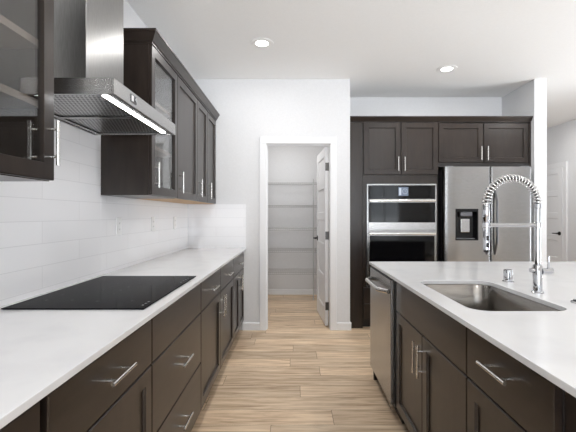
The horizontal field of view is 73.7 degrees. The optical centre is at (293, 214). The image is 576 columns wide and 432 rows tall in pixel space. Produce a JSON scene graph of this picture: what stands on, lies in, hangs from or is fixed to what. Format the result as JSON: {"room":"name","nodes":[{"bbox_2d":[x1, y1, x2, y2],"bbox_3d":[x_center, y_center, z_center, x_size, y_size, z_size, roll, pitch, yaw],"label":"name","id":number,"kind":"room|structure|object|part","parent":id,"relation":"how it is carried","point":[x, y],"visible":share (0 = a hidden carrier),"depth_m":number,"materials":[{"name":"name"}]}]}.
{"room":"kitchen","nodes":[
{"label":"kitchen","id":0,"kind":"room"},
{"bbox_2d":[102,0,181,203],"bbox_3d":[-1.225,-0.116,0.162,0.120,2.761,8.124,0,0,0],"label":"wall","id":1,"kind":"structure","parent":0,"point":[131,19],"depth_m":2.75,"materials":[{"name":"paint"}]},
{"bbox_2d":[0,0,59,180],"bbox_3d":[-0.988,-0.576,0.896,0.350,0.912,0.952,0,0,0],"label":"upper cabinet","id":2,"kind":"object","parent":1,"relation":"attached to","point":[27,129],"visible":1,"depth_m":1.35,"materials":[{"name":"brown wood"}]},
{"bbox_2d":[0,14,37,47],"bbox_3d":[-1.024,-0.600,0.896,0.261,0.025,0.916,0,0,0],"label":"shelf","id":3,"kind":"object","parent":2,"relation":"attached to","point":[11,35],"depth_m":1.28,"materials":[{"name":"brown"}]},
{"bbox_2d":[0,83,37,107],"bbox_3d":[-1.024,-0.390,0.896,0.261,0.025,0.916,0,0,0],"label":"shelf","id":4,"kind":"object","parent":2,"relation":"attached to","point":[10,97],"depth_m":1.28,"materials":[{"name":"brown"}]},
{"bbox_3d":[-0.833,-0.250,1.335,0.040,0.156,0.012,0,0,0],"label":"pull handle","id":5,"kind":"part","parent":2,"relation":"part of","materials":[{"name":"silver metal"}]},
{"bbox_2d":[0,119,187,306],"bbox_3d":[-1.161,-0.151,2.012,0.007,1.028,4.424,0,0,0],"label":"wall tile","id":6,"kind":"structure","parent":1,"relation":"attached to","point":[58,233],"depth_m":2.01,"materials":[{"name":"white tile"}]},
{"bbox_2d":[116,218,121,234],"bbox_3d":[-1.154,0.075,2.540,0.008,0.116,0.072,0,0,0],"label":"wall outlet","id":7,"kind":"object","parent":6,"relation":"attached to","point":[118,220],"visible":1,"depth_m":2.53,"materials":[{"name":"white plastic"}]},
{"bbox_2d":[151,217,154,230],"bbox_3d":[-1.154,0.075,3.160,0.008,0.116,0.072,0,0,0],"label":"wall outlet","id":8,"kind":"object","parent":6,"relation":"attached to","point":[152,218],"visible":1,"depth_m":3.15,"materials":[{"name":"white plastic"}]},
{"bbox_2d":[54,0,174,134],"bbox_3d":[-0.917,-0.979,1.849,0.480,1.032,0.762,0,0,0],"label":"range hood","id":9,"kind":"object","parent":1,"relation":"attached to","point":[91,96],"visible":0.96,"depth_m":1.71,"materials":[{"name":"silver metal"}]},
{"bbox_2d":[101,43,176,198],"bbox_3d":[-0.988,-0.576,2.567,0.350,0.912,0.516,0,0,0],"label":"upper cabinet","id":10,"kind":"object","parent":1,"relation":"attached to","point":[132,166],"visible":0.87,"depth_m":2.31,"materials":[{"name":"brown wood"}]},
{"bbox_3d":[-0.833,-0.243,2.339,0.040,0.156,0.012,0,0,0],"label":"pull handle","id":11,"kind":"part","parent":10,"relation":"part of","materials":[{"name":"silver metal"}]},
{"bbox_2d":[155,101,170,117],"bbox_3d":[-1.024,-0.725,2.567,0.261,0.025,0.480,0,0,0],"label":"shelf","id":12,"kind":"object","parent":10,"relation":"attached to","point":[158,107],"depth_m":2.66,"materials":[{"name":"grey"}]},
{"bbox_2d":[155,146,170,156],"bbox_3d":[-1.024,-0.435,2.567,0.261,0.025,0.480,0,0,0],"label":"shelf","id":13,"kind":"object","parent":10,"relation":"attached to","point":[159,152],"depth_m":2.68,"materials":[{"name":"grey"}]},
{"bbox_3d":[-0.863,-0.576,2.567,0.020,0.906,0.511,0,0,0],"label":"door","id":14,"kind":"part","parent":10,"relation":"part of","materials":[{"name":"brown wood"}]},
{"bbox_2d":[123,28,219,120],"bbox_3d":[-0.956,-1.069,3.245,0.288,0.072,1.954,0,0,0],"label":"crown molding","id":15,"kind":"structure","parent":10,"relation":"attached to","point":[152,36],"depth_m":2.56,"materials":[{"name":"brown wood"}]},
{"bbox_2d":[143,75,196,200],"bbox_3d":[-0.988,-0.576,3.118,0.350,0.912,0.583,0,0,0],"label":"upper cabinet","id":16,"kind":"object","parent":1,"relation":"attached to","point":[186,101],"visible":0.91,"depth_m":3.10,"materials":[{"name":"brown wood"}]},
{"bbox_3d":[-0.833,-0.243,2.856,0.040,0.156,0.012,0,0,0],"label":"pull handle","id":17,"kind":"part","parent":16,"relation":"part of","materials":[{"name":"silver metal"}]},
{"bbox_3d":[-0.863,-0.576,3.118,0.020,0.906,0.578,0,0,0],"label":"door","id":18,"kind":"part","parent":16,"relation":"part of","materials":[{"name":"brown wood"}]},
{"bbox_2d":[163,99,215,203],"bbox_3d":[-0.988,-0.576,3.816,0.350,0.912,0.811,0,0,0],"label":"upper cabinet","id":19,"kind":"object","parent":1,"relation":"attached to","point":[206,125],"visible":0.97,"depth_m":3.75,"materials":[{"name":"brown wood"}]},
{"bbox_3d":[-0.833,-0.243,3.440,0.040,0.156,0.012,0,0,0],"label":"pull handle","id":20,"kind":"part","parent":19,"relation":"part of","materials":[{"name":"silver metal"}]},
{"bbox_3d":[-0.863,-0.576,3.608,0.020,0.906,0.390,0,0,0],"label":"door","id":21,"kind":"part","parent":19,"relation":"part of","materials":[{"name":"brown wood"}]},
{"bbox_3d":[-0.863,-0.576,4.014,0.020,0.906,0.410,0,0,0],"label":"door","id":22,"kind":"part","parent":19,"relation":"part of","materials":[{"name":"brown wood"}]},
{"bbox_2d":[194,79,349,329],"bbox_3d":[-0.272,-0.116,4.282,1.786,2.761,0.115,0,0,0],"label":"wall","id":23,"kind":"structure","parent":0,"point":[249,110],"depth_m":4.22,"materials":[{"name":"paint"}]},
{"bbox_2d":[188,204,245,247],"bbox_3d":[-0.840,0.122,4.221,0.636,0.480,0.007,0,0,0],"label":"tile","id":24,"kind":"structure","parent":23,"relation":"attached to","point":[209,225],"depth_m":4.22,"materials":[{"name":"white tile"}]},
{"bbox_2d":[242,322,259,329],"bbox_3d":[-0.466,1.222,4.218,0.189,0.085,0.013,0,0,0],"label":"baseboard","id":25,"kind":"structure","parent":23,"relation":"attached to","point":[245,325],"depth_m":4.21,"materials":[{"name":"white paint"}]},
{"bbox_2d":[260,137,336,329],"bbox_3d":[0.051,0.203,4.273,0.845,2.123,0.130,0,0,0],"label":"trim","id":26,"kind":"structure","parent":23,"relation":"attached to","point":[265,142],"depth_m":4.21,"materials":[{"name":"white paint"}]},
{"bbox_2d":[313,147,328,325],"bbox_3d":[0.327,0.240,4.692,0.104,2.025,0.710,0,0,-4],"label":"door","id":27,"kind":"structure","parent":23,"relation":"in","point":[322,237],"depth_m":4.56,"materials":[{"name":"white paint"}]},
{"bbox_2d":[337,322,350,329],"bbox_3d":[0.554,1.222,4.245,0.160,0.085,0.069,0,0,0],"label":"baseboard","id":28,"kind":"structure","parent":23,"relation":"attached to","point":[340,325],"depth_m":4.21,"materials":[{"name":"white paint"}]},
{"bbox_2d":[268,146,324,288],"bbox_3d":[-0.139,-0.116,6.165,1.522,2.761,0.110,0,0,0],"label":"wall","id":29,"kind":"structure","parent":0,"point":[285,163],"depth_m":6.11,"materials":[{"name":"paint"}]},
{"bbox_2d":[268,289,316,294],"bbox_3d":[-0.197,1.222,6.104,1.406,0.085,0.013,0,0,0],"label":"baseboard","id":30,"kind":"structure","parent":29,"relation":"attached to","point":[270,291],"depth_m":6.10,"materials":[{"name":"white paint"}]},
{"bbox_2d":[268,227,316,230],"bbox_3d":[-0.198,0.213,5.906,1.388,0.036,0.398,0,0,0],"label":"wire shelf","id":31,"kind":"object","parent":29,"relation":"attached to","point":[276,228],"visible":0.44,"depth_m":5.71,"materials":[{"name":"grey metal"}]},
{"bbox_2d":[268,182,316,184],"bbox_3d":[-0.198,-0.469,5.906,1.388,0.036,0.398,0,0,0],"label":"wire shelf","id":32,"kind":"object","parent":29,"relation":"attached to","point":[269,183],"visible":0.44,"depth_m":5.71,"materials":[{"name":"grey metal"}]},
{"bbox_2d":[268,268,316,274],"bbox_3d":[-0.198,0.867,5.906,1.388,0.036,0.398,0,0,0],"label":"wire shelf","id":33,"kind":"object","parent":29,"relation":"attached to","point":[289,272],"visible":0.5,"depth_m":5.71,"materials":[{"name":"grey metal"}]},
{"bbox_3d":[-0.198,0.869,5.905,1.385,0.033,0.395,0,0,0],"label":"rail","id":34,"kind":"part","parent":33,"relation":"part of","materials":[{"name":"white metal"}]},
{"bbox_2d":[268,248,316,251],"bbox_3d":[-0.198,0.539,5.906,1.388,0.036,0.398,0,0,0],"label":"wire shelf","id":35,"kind":"object","parent":29,"relation":"attached to","point":[275,249],"visible":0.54,"depth_m":5.81,"materials":[{"name":"grey metal"}]},
{"bbox_3d":[-0.198,0.541,5.905,1.385,0.033,0.395,0,0,0],"label":"rail","id":36,"kind":"part","parent":35,"relation":"part of","materials":[{"name":"white metal"}]},
{"bbox_2d":[268,205,316,207],"bbox_3d":[-0.198,-0.129,5.906,1.388,0.036,0.398,0,0,0],"label":"wire shelf","id":37,"kind":"object","parent":29,"relation":"attached to","point":[268,205],"visible":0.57,"depth_m":5.71,"materials":[{"name":"grey metal"}]},
{"bbox_2d":[191,295,408,431],"bbox_3d":[1.613,1.315,1.800,6.155,0.100,12.000,0,0,0],"label":"floor","id":38,"kind":"structure","parent":0,"point":[296,374],"depth_m":2.90,"materials":[{"name":"brown wood"}]},
{"bbox_2d":[0,401,39,431],"bbox_3d":[-0.834,0.824,0.515,0.658,0.882,0.630,0,0,0],"label":"base cabinet","id":39,"kind":"object","parent":38,"relation":"on","point":[29,420],"visible":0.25,"depth_m":0.79,"materials":[{"name":"black wood"}]},
{"bbox_2d":[0,248,245,428],"bbox_3d":[-0.844,0.373,2.202,0.642,0.020,4.044,0,0,0],"label":"countertop","id":40,"kind":"structure","parent":39,"relation":"on","point":[40,350],"depth_m":1.19,"materials":[{"name":"white stone"}]},
{"bbox_2d":[1,276,195,309],"bbox_3d":[-0.844,0.360,1.859,0.548,0.006,0.786,0,0,0],"label":"cooktop","id":41,"kind":"object","parent":40,"relation":"in","point":[103,292],"visible":1,"depth_m":1.72,"materials":[{"name":"black glass"}]},
{"bbox_2d":[40,320,150,431],"bbox_3d":[-0.834,0.824,1.165,0.658,0.882,0.627,0,0,0],"label":"base cabinet","id":42,"kind":"object","parent":38,"relation":"on","point":[112,393],"visible":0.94,"depth_m":1.14,"materials":[{"name":"black wood"}]},
{"bbox_3d":[-0.555,0.866,1.165,0.020,0.576,0.622,0,0,0],"label":"door","id":43,"kind":"part","parent":42,"relation":"part of","materials":[{"name":"brown wood"}]},
{"bbox_3d":[-0.525,0.482,1.165,0.040,0.012,0.156,0,0,0],"label":"pull handle","id":44,"kind":"part","parent":42,"relation":"part of","materials":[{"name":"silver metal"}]},
{"bbox_2d":[150,283,200,431],"bbox_3d":[-0.834,0.824,1.871,0.658,0.882,0.783,0,0,0],"label":"base cabinet","id":45,"kind":"object","parent":38,"relation":"on","point":[175,364],"visible":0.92,"depth_m":1.82,"materials":[{"name":"black wood"}]},
{"bbox_3d":[-0.555,0.486,1.871,0.020,0.172,0.778,0,0,0],"label":"drawer","id":46,"kind":"part","parent":45,"relation":"part of","materials":[{"name":"brown wood"}]},
{"bbox_3d":[-0.555,1.012,1.871,0.020,0.283,0.778,0,0,0],"label":"drawer","id":47,"kind":"part","parent":45,"relation":"part of","materials":[{"name":"brown wood"}]},
{"bbox_3d":[-0.525,1.003,1.871,0.040,0.012,0.156,0,0,0],"label":"pull handle","id":48,"kind":"part","parent":45,"relation":"part of","materials":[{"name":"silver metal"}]},
{"bbox_3d":[-0.525,0.709,1.871,0.040,0.012,0.156,0,0,0],"label":"pull handle","id":49,"kind":"part","parent":45,"relation":"part of","materials":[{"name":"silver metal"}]},
{"bbox_2d":[200,260,233,408],"bbox_3d":[-0.834,0.824,2.878,0.658,0.882,1.230,0,0,0],"label":"base cabinet","id":50,"kind":"object","parent":38,"relation":"on","point":[216,312],"visible":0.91,"depth_m":2.70,"materials":[{"name":"black wood"}]},
{"bbox_3d":[-0.555,0.866,2.565,0.020,0.576,0.598,0,0,0],"label":"door","id":51,"kind":"part","parent":50,"relation":"part of","materials":[{"name":"brown wood"}]},
{"bbox_3d":[-0.555,0.486,2.565,0.020,0.172,0.598,0,0,0],"label":"drawer","id":52,"kind":"part","parent":50,"relation":"part of","materials":[{"name":"brown wood"}]},
{"bbox_3d":[-0.525,0.675,2.837,0.040,0.156,0.012,0,0,0],"label":"pull handle","id":53,"kind":"part","parent":50,"relation":"part of","materials":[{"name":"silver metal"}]},
{"bbox_3d":[-0.525,0.675,2.897,0.040,0.156,0.012,0,0,0],"label":"pull handle","id":54,"kind":"part","parent":50,"relation":"part of","materials":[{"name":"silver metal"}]},
{"bbox_3d":[-0.555,0.486,3.180,0.020,0.172,0.621,0,0,0],"label":"drawer","id":55,"kind":"part","parent":50,"relation":"part of","materials":[{"name":"brown wood"}]},
{"bbox_3d":[-0.555,0.866,3.180,0.020,0.576,0.621,0,0,0],"label":"door","id":56,"kind":"part","parent":50,"relation":"part of","materials":[{"name":"brown wood"}]},
{"bbox_2d":[233,252,243,341],"bbox_3d":[-0.834,0.824,3.858,0.658,0.882,0.727,0,0,0],"label":"base cabinet","id":57,"kind":"object","parent":38,"relation":"on","point":[238,262],"visible":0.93,"depth_m":3.81,"materials":[{"name":"black wood"}]},
{"bbox_3d":[-0.555,0.866,3.676,0.020,0.576,0.358,0,0,0],"label":"door","id":58,"kind":"part","parent":57,"relation":"part of","materials":[{"name":"brown wood"}]},
{"bbox_3d":[-0.555,0.486,3.858,0.020,0.172,0.722,0,0,0],"label":"drawer","id":59,"kind":"part","parent":57,"relation":"part of","materials":[{"name":"brown wood"}]},
{"bbox_3d":[-0.555,0.866,4.040,0.020,0.576,0.358,0,0,0],"label":"door","id":60,"kind":"part","parent":57,"relation":"part of","materials":[{"name":"brown wood"}]},
{"bbox_2d":[313,179,313,299],"bbox_3d":[0.296,0.365,5.699,0.016,1.800,0.016,0,0,0],"label":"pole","id":61,"kind":"object","parent":38,"relation":"on","point":[313,179],"visible":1,"depth_m":5.69,"materials":[{"name":"white metal"}]},
{"bbox_2d":[350,123,362,327],"bbox_3d":[0.698,0.117,4.587,0.152,2.297,0.598,0,0,0],"label":"cabinet filler","id":62,"kind":"object","parent":38,"relation":"on","point":[356,129],"visible":0.52,"depth_m":4.29,"materials":[{"name":"brown wood"}]},
{"bbox_2d":[365,266,404,423],"bbox_3d":[0.878,0.825,2.634,0.704,0.881,0.616,0,0,0],"label":"dishwasher","id":63,"kind":"object","parent":38,"relation":"on","point":[382,287],"visible":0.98,"depth_m":2.51,"materials":[{"name":"grey metal"}]},
{"bbox_3d":[0.564,0.475,2.637,0.076,0.029,0.532,0,0,0],"label":"handle","id":64,"kind":"part","parent":63,"relation":"part of","materials":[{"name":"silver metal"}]},
{"bbox_3d":[0.600,0.773,2.636,0.023,0.753,0.612,0,0,0],"label":"door","id":65,"kind":"part","parent":63,"relation":"part of","materials":[{"name":"silver metal"}]},
{"bbox_2d":[393,280,394,406],"bbox_3d":[0.921,0.774,2.633,0.618,0.781,0.614,0,0,0],"label":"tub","id":66,"kind":"object","parent":63,"relation":"in","point":[393,280],"depth_m":2.33,"materials":[{"name":"metal"}]},
{"bbox_2d":[395,281,396,408],"bbox_3d":[0.921,0.824,2.314,0.618,0.882,0.019,0,0,0],"label":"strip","id":67,"kind":"object","parent":38,"relation":"on","point":[395,281],"visible":0.11,"depth_m":2.31,"materials":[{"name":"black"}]},
{"bbox_2d":[363,122,437,326],"bbox_3d":[1.192,0.117,4.553,0.835,2.297,0.666,0,0,0],"label":"tall cabinet","id":68,"kind":"object","parent":38,"relation":"on","point":[393,152],"visible":0.51,"depth_m":4.27,"materials":[{"name":"black wood"}]},
{"bbox_3d":[1.193,0.894,4.271,0.826,0.176,0.020,0,0,0],"label":"drawer","id":69,"kind":"part","parent":68,"relation":"part of","materials":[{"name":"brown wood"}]},
{"bbox_3d":[1.193,1.071,4.271,0.826,0.166,0.020,0,0,0],"label":"drawer","id":70,"kind":"part","parent":68,"relation":"part of","materials":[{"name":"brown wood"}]},
{"bbox_3d":[0.985,-0.737,4.271,0.410,0.575,0.020,0,0,0],"label":"door","id":71,"kind":"part","parent":68,"relation":"part of","materials":[{"name":"brown wood"}]},
{"bbox_2d":[366,184,436,286],"bbox_3d":[1.203,0.225,4.497,0.774,1.141,0.562,0,0,0],"label":"wall oven","id":72,"kind":"object","parent":68,"relation":"in","point":[401,219],"visible":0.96,"depth_m":4.25,"materials":[{"name":"grey metal"}]},
{"bbox_3d":[1.203,-0.255,4.271,0.744,0.149,0.014,0,0,0],"label":"control panel","id":73,"kind":"part","parent":72,"relation":"part of","materials":[{"name":"black glass"}]},
{"bbox_3d":[1.203,0.476,4.267,0.744,0.578,0.022,0,0,0],"label":"oven door","id":74,"kind":"part","parent":72,"relation":"part of","materials":[{"name":"black glass"}]},
{"bbox_3d":[1.203,-0.004,4.267,0.744,0.343,0.022,0,0,0],"label":"microwave door","id":75,"kind":"part","parent":72,"relation":"part of","materials":[{"name":"silver metal"}]},
{"bbox_3d":[1.203,0.207,4.236,0.736,0.026,0.040,0,0,0],"label":"handle","id":76,"kind":"part","parent":72,"relation":"part of","materials":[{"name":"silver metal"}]},
{"bbox_3d":[1.203,-0.159,4.236,0.736,0.026,0.040,0,0,0],"label":"handle","id":77,"kind":"part","parent":72,"relation":"part of","materials":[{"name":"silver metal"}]},
{"bbox_3d":[1.401,-0.737,4.271,0.410,0.575,0.020,0,0,0],"label":"door","id":78,"kind":"part","parent":68,"relation":"part of","materials":[{"name":"brown wood"}]},
{"bbox_2d":[396,282,468,431],"bbox_3d":[0.902,0.824,1.835,0.655,0.882,0.938,0,0,0],"label":"base cabinet","id":79,"kind":"object","parent":38,"relation":"on","point":[431,345],"visible":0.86,"depth_m":1.75,"materials":[{"name":"black wood"}]},
{"bbox_3d":[0.625,0.866,2.071,0.020,0.576,0.460,0,0,0],"label":"door","id":80,"kind":"part","parent":79,"relation":"part of","materials":[{"name":"brown wood"}]},
{"bbox_3d":[0.595,0.690,1.870,0.040,0.156,0.012,0,0,0],"label":"pull handle","id":81,"kind":"part","parent":79,"relation":"part of","materials":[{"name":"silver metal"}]},
{"bbox_3d":[0.595,0.690,1.806,0.040,0.156,0.012,0,0,0],"label":"pull handle","id":82,"kind":"part","parent":79,"relation":"part of","materials":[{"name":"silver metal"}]},
{"bbox_3d":[0.625,0.866,1.601,0.020,0.576,0.467,0,0,0],"label":"door","id":83,"kind":"part","parent":79,"relation":"part of","materials":[{"name":"brown wood"}]},
{"bbox_2d":[438,166,530,261],"bbox_3d":[2.115,0.365,4.478,0.950,1.800,0.744,0,0,0],"label":"refrigerator","id":84,"kind":"object","parent":38,"relation":"on","point":[461,190],"visible":0.59,"depth_m":4.16,"materials":[{"name":"grey metal"}]},
{"bbox_3d":[1.880,-0.009,4.195,0.130,0.053,0.042,0,0,0],"label":"spout","id":85,"kind":"part","parent":84,"relation":"part of","materials":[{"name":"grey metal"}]},
{"bbox_3d":[1.889,0.000,4.199,0.497,1.050,0.078,0,0,0],"label":"door","id":86,"kind":"part","parent":84,"relation":"part of","materials":[{"name":"silver metal"}]},
{"bbox_3d":[2.185,0.070,4.145,0.024,0.719,0.078,0,0,0],"label":"handle","id":87,"kind":"part","parent":84,"relation":"part of","materials":[{"name":"grey metal"}]},
{"bbox_3d":[2.366,0.000,4.199,0.447,1.050,0.078,0,0,0],"label":"door","id":88,"kind":"part","parent":84,"relation":"part of","materials":[{"name":"silver metal"}]},
{"bbox_2d":[467,328,564,431],"bbox_3d":[0.902,0.824,1.135,0.655,0.882,0.459,0,0,0],"label":"base cabinet","id":89,"kind":"object","parent":38,"relation":"on","point":[504,394],"visible":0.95,"depth_m":1.11,"materials":[{"name":"black wood"}]},
{"bbox_3d":[0.595,0.465,1.135,0.040,0.012,0.156,0,0,0],"label":"pull handle","id":90,"kind":"part","parent":89,"relation":"part of","materials":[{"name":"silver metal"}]},
{"bbox_3d":[0.625,0.866,1.135,0.020,0.576,0.454,0,0,0],"label":"door","id":91,"kind":"part","parent":89,"relation":"part of","materials":[{"name":"brown wood"}]},
{"bbox_2d":[565,391,575,431],"bbox_3d":[0.935,0.824,0.692,0.590,0.882,0.424,0,0,0],"label":"end panel","id":92,"kind":"object","parent":38,"relation":"on","point":[570,401],"visible":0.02,"depth_m":0.89,"materials":[{"name":"brown wood"}]},
{"bbox_3d":[1.566,0.824,1.720,0.669,0.882,2.480,0,0,0],"label":"panel","id":93,"kind":"object","parent":38,"relation":"on","visible":0},
{"bbox_2d":[369,262,575,397],"bbox_3d":[1.445,0.373,1.709,1.710,0.020,2.578,0,0,0],"label":"countertop","id":94,"kind":"structure","parent":93,"relation":"on","point":[544,342],"depth_m":1.46,"materials":[{"name":"white stone"}]},
{"bbox_2d":[424,284,559,310],"bbox_3d":[0.875,0.482,1.791,0.422,0.195,0.714,0,0,0],"label":"sink","id":95,"kind":"object","parent":94,"relation":"in","point":[473,296],"visible":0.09,"depth_m":2.10,"materials":[{"name":"silver metal"}]},
{"bbox_2d":[502,269,513,282],"bbox_3d":[1.168,0.329,2.090,0.058,0.068,0.058,0,0,0],"label":"air gap","id":96,"kind":"object","parent":94,"relation":"on","point":[507,273],"visible":1,"depth_m":2.07,"materials":[{"name":"silver metal"}]},
{"bbox_2d":[482,174,553,293],"bbox_3d":[1.042,0.086,1.790,0.325,0.552,0.052,0,0,0],"label":"faucet","id":97,"kind":"object","parent":94,"relation":"on","point":[538,271],"visible":1,"depth_m":1.78,"materials":[{"name":"silver metal"}]},
{"bbox_3d":[1.034,0.047,1.790,0.240,0.026,0.031,0,0,0],"label":"support arm","id":98,"kind":"part","parent":97,"relation":"part of","materials":[{"name":"silver metal"}]},
{"bbox_3d":[1.138,0.088,1.790,0.030,0.283,0.030,0,0,0],"label":"post","id":99,"kind":"part","parent":97,"relation":"part of","materials":[{"name":"silver metal"}]},
{"bbox_2d":[325,146,328,301],"bbox_3d":[0.564,-0.116,5.224,0.115,2.761,1.771,0,0,0],"label":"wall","id":100,"kind":"structure","parent":0,"point":[325,146],"depth_m":5.56,"materials":[{"name":"paint"}]},
{"bbox_2d":[126,0,575,127],"bbox_3d":[1.613,-1.556,1.800,6.155,0.120,12.000,0,0,0],"label":"ceiling","id":101,"kind":"structure","parent":0,"point":[385,48],"depth_m":3.29,"materials":[{"name":"paint"}]},
{"bbox_2d":[250,38,272,47],"bbox_3d":[-0.274,-1.493,3.340,0.200,0.006,0.200,0,0,0],"label":"recessed light","id":102,"kind":"object","parent":101,"relation":"in","point":[257,42],"visible":1,"depth_m":3.33,"materials":[{"name":"paint"}]},
{"bbox_2d":[437,65,456,72],"bbox_3d":[1.570,-1.493,3.930,0.200,0.006,0.200,0,0,0],"label":"recessed light","id":103,"kind":"object","parent":101,"relation":"in","point":[448,68],"visible":1,"depth_m":3.91,"materials":[{"name":"paint"}]},
{"bbox_2d":[350,97,501,115],"bbox_3d":[1.636,-0.116,4.943,2.029,2.761,0.110,0,0,0],"label":"wall","id":104,"kind":"structure","parent":0,"point":[359,106],"depth_m":4.89,"materials":[{"name":"paint"}]},
{"bbox_2d":[438,122,530,169],"bbox_3d":[2.128,-0.784,4.563,1.035,0.495,0.646,0,0,0],"label":"upper cabinet","id":105,"kind":"object","parent":104,"relation":"attached to","point":[459,144],"visible":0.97,"depth_m":4.29,"materials":[{"name":"black wood"}]},
{"bbox_2d":[350,116,532,122],"bbox_3d":[1.633,-1.063,4.290,2.022,0.060,0.101,0,0,0],"label":"crown molding","id":106,"kind":"structure","parent":105,"relation":"attached to","point":[353,119],"depth_m":4.26,"materials":[{"name":"brown wood"}]},
{"bbox_3d":[1.867,-0.803,4.290,0.498,0.441,0.020,0,0,0],"label":"door","id":107,"kind":"part","parent":105,"relation":"part of","materials":[{"name":"brown wood"}]},
{"bbox_3d":[2.083,-0.685,4.260,0.012,0.156,0.040,0,0,0],"label":"pull handle","id":108,"kind":"part","parent":105,"relation":"part of","materials":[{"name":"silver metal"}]},
{"bbox_3d":[2.130,-0.557,4.291,1.033,0.040,0.018,0,0,0],"label":"rail","id":109,"kind":"part","parent":105,"relation":"part of","materials":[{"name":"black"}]},
{"bbox_3d":[2.371,-0.803,4.290,0.500,0.441,0.020,0,0,0],"label":"door","id":110,"kind":"part","parent":105,"relation":"part of","materials":[{"name":"brown wood"}]},
{"bbox_2d":[502,79,546,261],"bbox_3d":[2.717,-0.116,5.862,0.135,2.761,3.276,0,0,0],"label":"wall","id":111,"kind":"structure","parent":0,"point":[530,99],"depth_m":4.22,"materials":[{"name":"paint"}]},
{"bbox_2d":[547,119,575,261],"bbox_3d":[4.450,-0.116,1.800,0.120,2.761,11.400,0,0,0],"label":"wall","id":112,"kind":"structure","parent":0,"point":[561,138],"depth_m":6.11,"materials":[{"name":"paint"}]},
{"bbox_2d":[547,167,562,261],"bbox_3d":[4.341,0.237,6.595,0.094,2.040,0.754,0,0,0],"label":"door","id":113,"kind":"structure","parent":112,"relation":"in","point":[554,175],"depth_m":6.40,"materials":[{"name":"white paint"}]},
{"bbox_2d":[547,161,567,261],"bbox_3d":[4.375,0.203,6.595,0.030,2.125,0.908,0,0,0],"label":"trim","id":114,"kind":"structure","parent":112,"relation":"attached to","point":[564,165],"depth_m":6.16,"materials":[{"name":"white paint"}]}
]}

